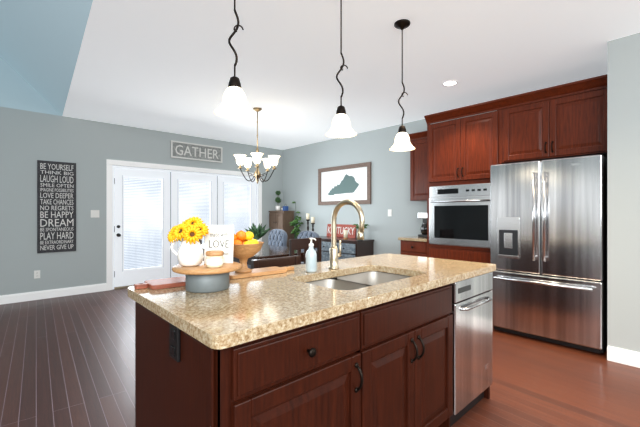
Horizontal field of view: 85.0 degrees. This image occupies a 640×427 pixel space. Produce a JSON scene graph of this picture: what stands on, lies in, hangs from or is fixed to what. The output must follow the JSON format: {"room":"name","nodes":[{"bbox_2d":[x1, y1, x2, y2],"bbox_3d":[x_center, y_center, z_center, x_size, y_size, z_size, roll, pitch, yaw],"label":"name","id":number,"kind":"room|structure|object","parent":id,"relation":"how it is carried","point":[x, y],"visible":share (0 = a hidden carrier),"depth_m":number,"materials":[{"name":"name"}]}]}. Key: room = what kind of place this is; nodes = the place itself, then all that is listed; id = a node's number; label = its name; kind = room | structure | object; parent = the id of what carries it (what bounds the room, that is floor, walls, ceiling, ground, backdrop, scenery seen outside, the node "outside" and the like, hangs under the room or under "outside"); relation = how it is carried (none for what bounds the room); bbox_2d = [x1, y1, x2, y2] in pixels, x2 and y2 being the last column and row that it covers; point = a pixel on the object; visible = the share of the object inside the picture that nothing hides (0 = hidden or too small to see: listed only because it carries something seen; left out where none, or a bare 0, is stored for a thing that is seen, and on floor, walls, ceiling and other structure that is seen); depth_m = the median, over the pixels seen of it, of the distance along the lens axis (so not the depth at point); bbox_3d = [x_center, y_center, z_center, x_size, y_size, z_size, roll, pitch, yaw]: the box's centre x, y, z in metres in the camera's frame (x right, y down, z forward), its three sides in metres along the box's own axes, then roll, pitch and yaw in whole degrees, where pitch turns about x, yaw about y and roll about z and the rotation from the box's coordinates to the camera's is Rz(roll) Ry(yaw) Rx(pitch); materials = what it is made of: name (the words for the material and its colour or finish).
{"room":"kitchen","nodes":[
{"label":"kitchen","id":0,"kind":"room"},
{"bbox_2d":[0,0,92,114],"bbox_3d":[-2.164,-2.370,-0.412,5.273,1.780,11.350,0,0,-43],"label":"wall","id":1,"kind":"structure","parent":0,"point":[41,40],"depth_m":3.56,"materials":[{"name":"blue paint"}]},
{"bbox_2d":[0,57,282,295],"bbox_3d":[-4.255,-0.990,5.091,9.720,4.500,0.150,0,0,-43],"label":"wall","id":2,"kind":"structure","parent":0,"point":[31,130],"depth_m":5.33,"materials":[{"name":"paint"}]},
{"bbox_2d":[34,270,39,278],"bbox_3d":[-4.131,0.890,5.097,0.072,0.116,0.008,0,0,-43],"label":"outlet","id":3,"kind":"object","parent":2,"relation":"attached to","point":[36,273],"visible":1,"depth_m":5.10,"materials":[{"name":"white plastic"}]},
{"bbox_2d":[0,283,106,304],"bbox_3d":[-4.198,1.197,5.030,9.120,0.124,0.016,0,0,-43],"label":"baseboard","id":4,"kind":"structure","parent":2,"relation":"attached to","point":[37,295],"depth_m":5.20,"materials":[{"name":"white wood"}]},
{"bbox_2d":[37,160,75,252],"bbox_3d":[-3.954,-0.100,5.252,0.470,1.360,0.022,0,0,-43],"label":"sign","id":5,"kind":"object","parent":2,"relation":"attached to","point":[56,181],"visible":1,"depth_m":5.24,"materials":[{"name":"black wood"}]},
{"bbox_2d":[91,210,98,217],"bbox_3d":[-3.602,0.005,5.590,0.120,0.120,0.009,0,0,-43],"label":"light switch","id":6,"kind":"object","parent":2,"relation":"attached to","point":[94,213],"visible":1,"depth_m":5.59,"materials":[{"name":"white plastic"}]},
{"bbox_2d":[106,159,261,290],"bbox_3d":[-2.387,0.187,6.716,3.000,2.144,0.020,0,0,-43],"label":"door frame","id":7,"kind":"structure","parent":2,"relation":"attached to","point":[109,162],"depth_m":5.78,"materials":[{"name":"white wood"}]},
{"bbox_2d":[112,165,257,289],"bbox_3d":[-2.422,0.230,6.755,2.826,2.056,0.196,0,0,-43],"label":"patio doors","id":8,"kind":"structure","parent":2,"relation":"in","point":[162,221],"depth_m":6.32,"materials":[{"name":"white paint"}]},
{"bbox_2d":[171,140,221,162],"bbox_3d":[-2.358,-1.183,6.737,1.020,0.315,0.028,0,0,-43],"label":"gather sign","id":9,"kind":"object","parent":2,"relation":"attached to","point":[181,150],"visible":1,"depth_m":6.71,"materials":[{"name":"white wood"}]},
{"bbox_2d":[0,288,639,426],"bbox_3d":[-0.538,1.310,1.105,9.720,0.100,11.350,0,0,-43],"label":"floor","id":10,"kind":"structure","parent":0,"point":[66,361],"depth_m":2.71,"materials":[{"name":"brown wood"}]},
{"bbox_2d":[201,244,316,264],"bbox_3d":[-1.026,0.877,5.059,1.000,0.764,2.000,0,0,-43],"label":"dining table","id":11,"kind":"object","parent":10,"relation":"on","point":[267,251],"visible":0.05,"depth_m":4.46,"materials":[{"name":"brown wood"}]},
{"bbox_2d":[244,223,270,240],"bbox_3d":[-0.914,0.314,5.080,0.293,0.359,0.320,0,0,26],"label":"table plant","id":12,"kind":"object","parent":11,"relation":"on","point":[259,232],"visible":0.76,"depth_m":5.04,"materials":[{"name":"green plant"}]},
{"bbox_2d":[247,229,286,268],"bbox_3d":[-0.972,0.771,6.245,0.657,0.975,0.480,0,0,-43],"label":"tufted chair","id":13,"kind":"object","parent":10,"relation":"on","point":[278,237],"visible":0.38,"depth_m":6.34,"materials":[{"name":"blue fabric"}]},
{"bbox_2d":[251,255,299,268],"bbox_3d":[-0.425,0.787,2.611,0.420,0.944,0.400,0,0,-43],"label":"counter stool","id":14,"kind":"object","parent":10,"relation":"on","point":[289,260],"visible":0.16,"depth_m":2.47,"materials":[{"name":"brown wood"}]},
{"bbox_2d":[269,211,294,246],"bbox_3d":[-0.867,0.600,7.724,0.333,1.319,0.560,0,0,-43],"label":"cabinet","id":15,"kind":"object","parent":10,"relation":"on","point":[277,219],"visible":0.25,"depth_m":7.57,"materials":[{"name":"brown wood"}]},
{"bbox_2d":[275,191,280,210],"bbox_3d":[-0.942,-0.291,7.844,0.142,0.461,0.145,0,0,-43],"label":"topiary","id":16,"kind":"object","parent":15,"relation":"on","point":[277,199],"visible":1,"depth_m":7.80,"materials":[{"name":"green plant"}]},
{"bbox_2d":[281,205,287,210],"bbox_3d":[-0.790,-0.137,7.680,0.090,0.154,0.190,0,0,-43],"label":"decorative box","id":17,"kind":"object","parent":15,"relation":"on","point":[284,208],"visible":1,"depth_m":7.62,"materials":[{"name":"blue"}]},
{"bbox_2d":[290,201,302,238],"bbox_3d":[-0.501,0.499,7.406,0.310,1.521,0.382,0,0,2],"label":"floor plant","id":18,"kind":"object","parent":10,"relation":"on","point":[296,229],"visible":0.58,"depth_m":7.37,"materials":[{"name":"green plant"}]},
{"bbox_2d":[289,237,320,263],"bbox_3d":[-0.295,0.769,4.100,0.460,0.979,0.450,0,0,-43],"label":"wooden chair","id":19,"kind":"object","parent":10,"relation":"on","point":[302,243],"visible":0.29,"depth_m":3.92,"materials":[{"name":"brown wood"}]},
{"bbox_2d":[298,231,319,263],"bbox_3d":[-0.385,0.771,5.616,0.657,0.975,0.480,0,0,-43],"label":"tufted chair","id":20,"kind":"object","parent":10,"relation":"on","point":[304,234],"visible":0.13,"depth_m":5.73,"materials":[{"name":"blue fabric"}]},
{"bbox_2d":[135,271,489,426],"bbox_3d":[0.158,0.823,1.978,2.012,0.873,0.892,0,0,-43],"label":"base cabinet","id":21,"kind":"object","parent":10,"relation":"on","point":[387,364],"visible":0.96,"depth_m":1.36,"materials":[{"name":"brown wood"}]},
{"bbox_2d":[127,253,495,348],"bbox_3d":[0.148,0.365,2.004,2.050,0.040,0.910,0,0,-43],"label":"countertop","id":22,"kind":"structure","parent":21,"relation":"on","point":[251,308],"depth_m":1.47,"materials":[{"name":"beige stone"}]},
{"bbox_2d":[172,261,241,292],"bbox_3d":[-0.514,0.290,1.599,0.306,0.108,0.306,0,0,-43],"label":"cake stand","id":23,"kind":"object","parent":22,"relation":"on","point":[200,278],"visible":0.73,"depth_m":1.51,"materials":[{"name":"grey"}]},
{"bbox_2d":[167,217,208,266],"bbox_3d":[-0.581,0.124,1.577,0.177,0.221,0.171,0,0,-43],"label":"pitcher","id":24,"kind":"object","parent":23,"relation":"on","point":[190,252],"visible":1,"depth_m":1.54,"materials":[{"name":"white ceramic"}]},
{"bbox_2d":[206,250,223,267],"bbox_3d":[-0.464,0.200,1.539,0.076,0.069,0.076,0,0,-43],"label":"candle jar","id":25,"kind":"object","parent":23,"relation":"on","point":[214,258],"visible":1,"depth_m":1.51,"materials":[{"name":"beige"}]},
{"bbox_2d":[204,225,233,262],"bbox_3d":[-0.480,0.147,1.675,0.136,0.185,0.053,0,0,0],"label":"card sign","id":26,"kind":"object","parent":23,"relation":"on","point":[220,237],"visible":0.67,"depth_m":1.66,"materials":[{"name":"white paper"}]},
{"bbox_2d":[134,266,293,289],"bbox_3d":[-0.506,0.334,1.866,0.875,0.021,0.160,0,0,-39],"label":"serving board","id":27,"kind":"object","parent":22,"relation":"on","point":[155,284],"visible":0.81,"depth_m":1.75,"materials":[{"name":"brown wood"}]},
{"bbox_2d":[233,241,263,272],"bbox_3d":[-0.427,0.243,1.946,0.230,0.162,0.230,0,0,-43],"label":"fruit bowl","id":28,"kind":"object","parent":27,"relation":"on","point":[242,252],"visible":0.77,"depth_m":1.88,"materials":[{"name":"brown wood"}]},
{"bbox_2d":[234,230,258,243],"bbox_3d":[-0.436,0.146,1.941,0.151,0.107,0.161,0,0,15],"label":"citrus fruit","id":29,"kind":"object","parent":28,"relation":"in","point":[241,237],"visible":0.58,"depth_m":1.92,"materials":[{"name":"orange food"}]},
{"bbox_2d":[306,238,316,272],"bbox_3d":[-0.052,0.244,2.064,0.065,0.200,0.065,0,0,2],"label":"soap dispenser","id":30,"kind":"object","parent":22,"relation":"on","point":[311,255],"visible":1,"depth_m":2.04,"materials":[{"name":"grey plastic"}]},
{"bbox_2d":[329,199,364,268],"bbox_3d":[0.176,0.129,2.132,0.113,0.430,0.280,0,0,-43],"label":"faucet","id":31,"kind":"object","parent":22,"relation":"on","point":[334,254],"visible":1,"depth_m":2.17,"materials":[{"name":"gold metal"}]},
{"bbox_2d":[305,271,410,289],"bbox_3d":[0.234,0.492,1.948,0.762,0.206,0.462,0,0,-43],"label":"sink basin","id":32,"kind":"object","parent":22,"relation":"in","point":[364,279],"visible":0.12,"depth_m":2.20,"materials":[{"name":"silver metal"}]},
{"bbox_2d":[297,236,373,261],"bbox_3d":[0.242,0.860,6.584,0.501,0.799,1.580,0,0,-43],"label":"sideboard","id":33,"kind":"object","parent":10,"relation":"on","point":[350,247],"visible":0.22,"depth_m":6.10,"materials":[{"name":"brown wood"}]},
{"bbox_2d":[306,213,309,230],"bbox_3d":[-0.243,0.229,7.034,0.100,0.460,0.100,0,0,-43],"label":"candlestick","id":34,"kind":"object","parent":33,"relation":"on","point":[307,214],"visible":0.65,"depth_m":7.02,"materials":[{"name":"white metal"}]},
{"bbox_2d":[311,217,314,230],"bbox_3d":[-0.140,0.264,6.925,0.100,0.390,0.100,0,0,-43],"label":"candlestick","id":35,"kind":"object","parent":33,"relation":"on","point":[312,218],"visible":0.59,"depth_m":6.91,"materials":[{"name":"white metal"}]},
{"bbox_2d":[327,224,356,237],"bbox_3d":[0.408,0.335,6.752,0.053,0.250,0.760,0,0,-43],"label":"sign","id":36,"kind":"object","parent":33,"relation":"on","point":[340,228],"depth_m":6.70,"materials":[{"name":"red wood"}]},
{"bbox_2d":[343,230,347,238],"bbox_3d":[0.458,0.379,6.224,0.090,0.160,0.088,0,0,-43],"label":"candle","id":37,"kind":"object","parent":33,"relation":"on","point":[345,231],"depth_m":6.20,"materials":[{"name":"beige wax"}]},
{"bbox_2d":[450,272,492,426],"bbox_3d":[0.689,0.823,2.453,0.543,0.868,0.871,0,0,-43],"label":"dishwasher","id":38,"kind":"object","parent":10,"relation":"on","point":[471,297],"visible":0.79,"depth_m":2.13,"materials":[{"name":"silver metal"}]},
{"bbox_2d":[400,74,606,263],"bbox_3d":[2.159,-0.023,4.368,0.721,2.564,2.416,0,0,-43],"label":"tall cabinet","id":39,"kind":"object","parent":10,"relation":"on","point":[568,120],"visible":0.59,"depth_m":4.04,"materials":[{"name":"brown wood"}]},
{"bbox_2d":[398,233,426,241],"bbox_3d":[1.521,0.317,5.098,0.658,0.134,0.458,0,0,-43],"label":"countertop","id":40,"kind":"structure","parent":39,"relation":"in","point":[410,238],"depth_m":4.91,"materials":[{"name":"beige stone"}]},
{"bbox_2d":[418,212,426,236],"bbox_3d":[1.592,0.164,5.131,0.233,0.360,0.227,0,0,-43],"label":"coffee maker","id":41,"kind":"object","parent":40,"relation":"on","point":[422,215],"visible":0.52,"depth_m":5.08,"materials":[{"name":"black plastic"}]},
{"bbox_2d":[429,183,490,247],"bbox_3d":[1.962,0.025,4.550,0.720,0.768,0.846,0,0,-43],"label":"wall oven","id":42,"kind":"object","parent":39,"relation":"in","point":[459,215],"depth_m":4.33,"materials":[{"name":"silver metal"}]},
{"bbox_2d":[491,155,606,353],"bbox_3d":[2.411,0.365,3.643,0.864,1.766,0.944,0,0,-43],"label":"refrigerator","id":43,"kind":"object","parent":10,"relation":"on","point":[549,217],"visible":0.91,"depth_m":3.32,"materials":[{"name":"silver metal"}]},
{"bbox_2d":[62,0,639,149],"bbox_3d":[1.107,-1.540,2.639,5.221,0.120,11.350,0,0,-43],"label":"ceiling","id":44,"kind":"structure","parent":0,"point":[158,65],"depth_m":3.33,"materials":[{"name":"white paint"}]},
{"bbox_2d":[214,0,254,118],"bbox_3d":[-0.427,-0.990,1.748,0.200,0.978,0.200,0,0,-43],"label":"pendant light","id":45,"kind":"object","parent":44,"relation":"hanging from","point":[234,105],"visible":1,"depth_m":1.73,"materials":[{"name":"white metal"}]},
{"bbox_2d":[234,107,279,183],"bbox_3d":[-0.899,-0.947,4.933,0.642,1.064,0.622,0,0,-43],"label":"chandelier","id":46,"kind":"object","parent":44,"relation":"hanging from","point":[272,160],"visible":1,"depth_m":4.88,"materials":[{"name":"white glass"}]},
{"bbox_2d":[325,0,356,137],"bbox_3d":[0.134,-0.990,2.217,0.200,0.978,0.200,0,0,-43],"label":"pendant light","id":47,"kind":"object","parent":44,"relation":"hanging from","point":[341,128],"visible":1,"depth_m":2.20,"materials":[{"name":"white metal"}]},
{"bbox_2d":[389,19,414,150],"bbox_3d":[0.640,-0.990,2.716,0.200,0.978,0.200,0,0,-43],"label":"pendant light","id":48,"kind":"object","parent":44,"relation":"hanging from","point":[402,140],"visible":1,"depth_m":2.69,"materials":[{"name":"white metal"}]},
{"bbox_2d":[442,80,457,85],"bbox_3d":[1.476,-1.476,3.960,0.170,0.008,0.170,0,0,-43],"label":"recessed light","id":49,"kind":"object","parent":44,"relation":"in","point":[451,82],"visible":1,"depth_m":3.96,"materials":[{"name":"white"}]},
{"bbox_2d":[283,110,496,254],"bbox_3d":[2.954,-0.110,4.156,0.150,2.740,11.050,0,0,-43],"label":"wall","id":50,"kind":"structure","parent":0,"point":[390,170],"depth_m":6.24,"materials":[{"name":"paint"}]},
{"bbox_2d":[318,162,370,204],"bbox_3d":[0.437,-0.545,6.718,0.035,0.750,1.370,0,0,-43],"label":"picture frame","id":51,"kind":"object","parent":50,"relation":"attached to","point":[336,184],"visible":0.95,"depth_m":6.67,"materials":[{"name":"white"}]},
{"bbox_2d":[607,33,639,351],"bbox_3d":[4.469,-0.110,1.645,1.060,2.740,4.710,0,0,-43],"label":"wall","id":52,"kind":"structure","parent":0,"point":[623,54],"depth_m":2.93,"materials":[{"name":"grey paint"}]},
{"bbox_2d":[607,346,639,367],"bbox_3d":[4.075,1.197,1.278,0.016,0.124,4.710,0,0,-43],"label":"baseboard","id":53,"kind":"structure","parent":52,"relation":"attached to","point":[614,354],"depth_m":2.92,"materials":[{"name":"white wood"}]},
{"label":"outside","id":54,"kind":"structure","parent":0,"visible":0},
{"bbox_2d":[124,177,247,269],"bbox_3d":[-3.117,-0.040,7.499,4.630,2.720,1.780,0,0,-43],"label":"window blinds","id":55,"kind":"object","parent":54,"point":[133,177],"depth_m":8.10,"materials":[{"name":"white plastic"}]}
]}

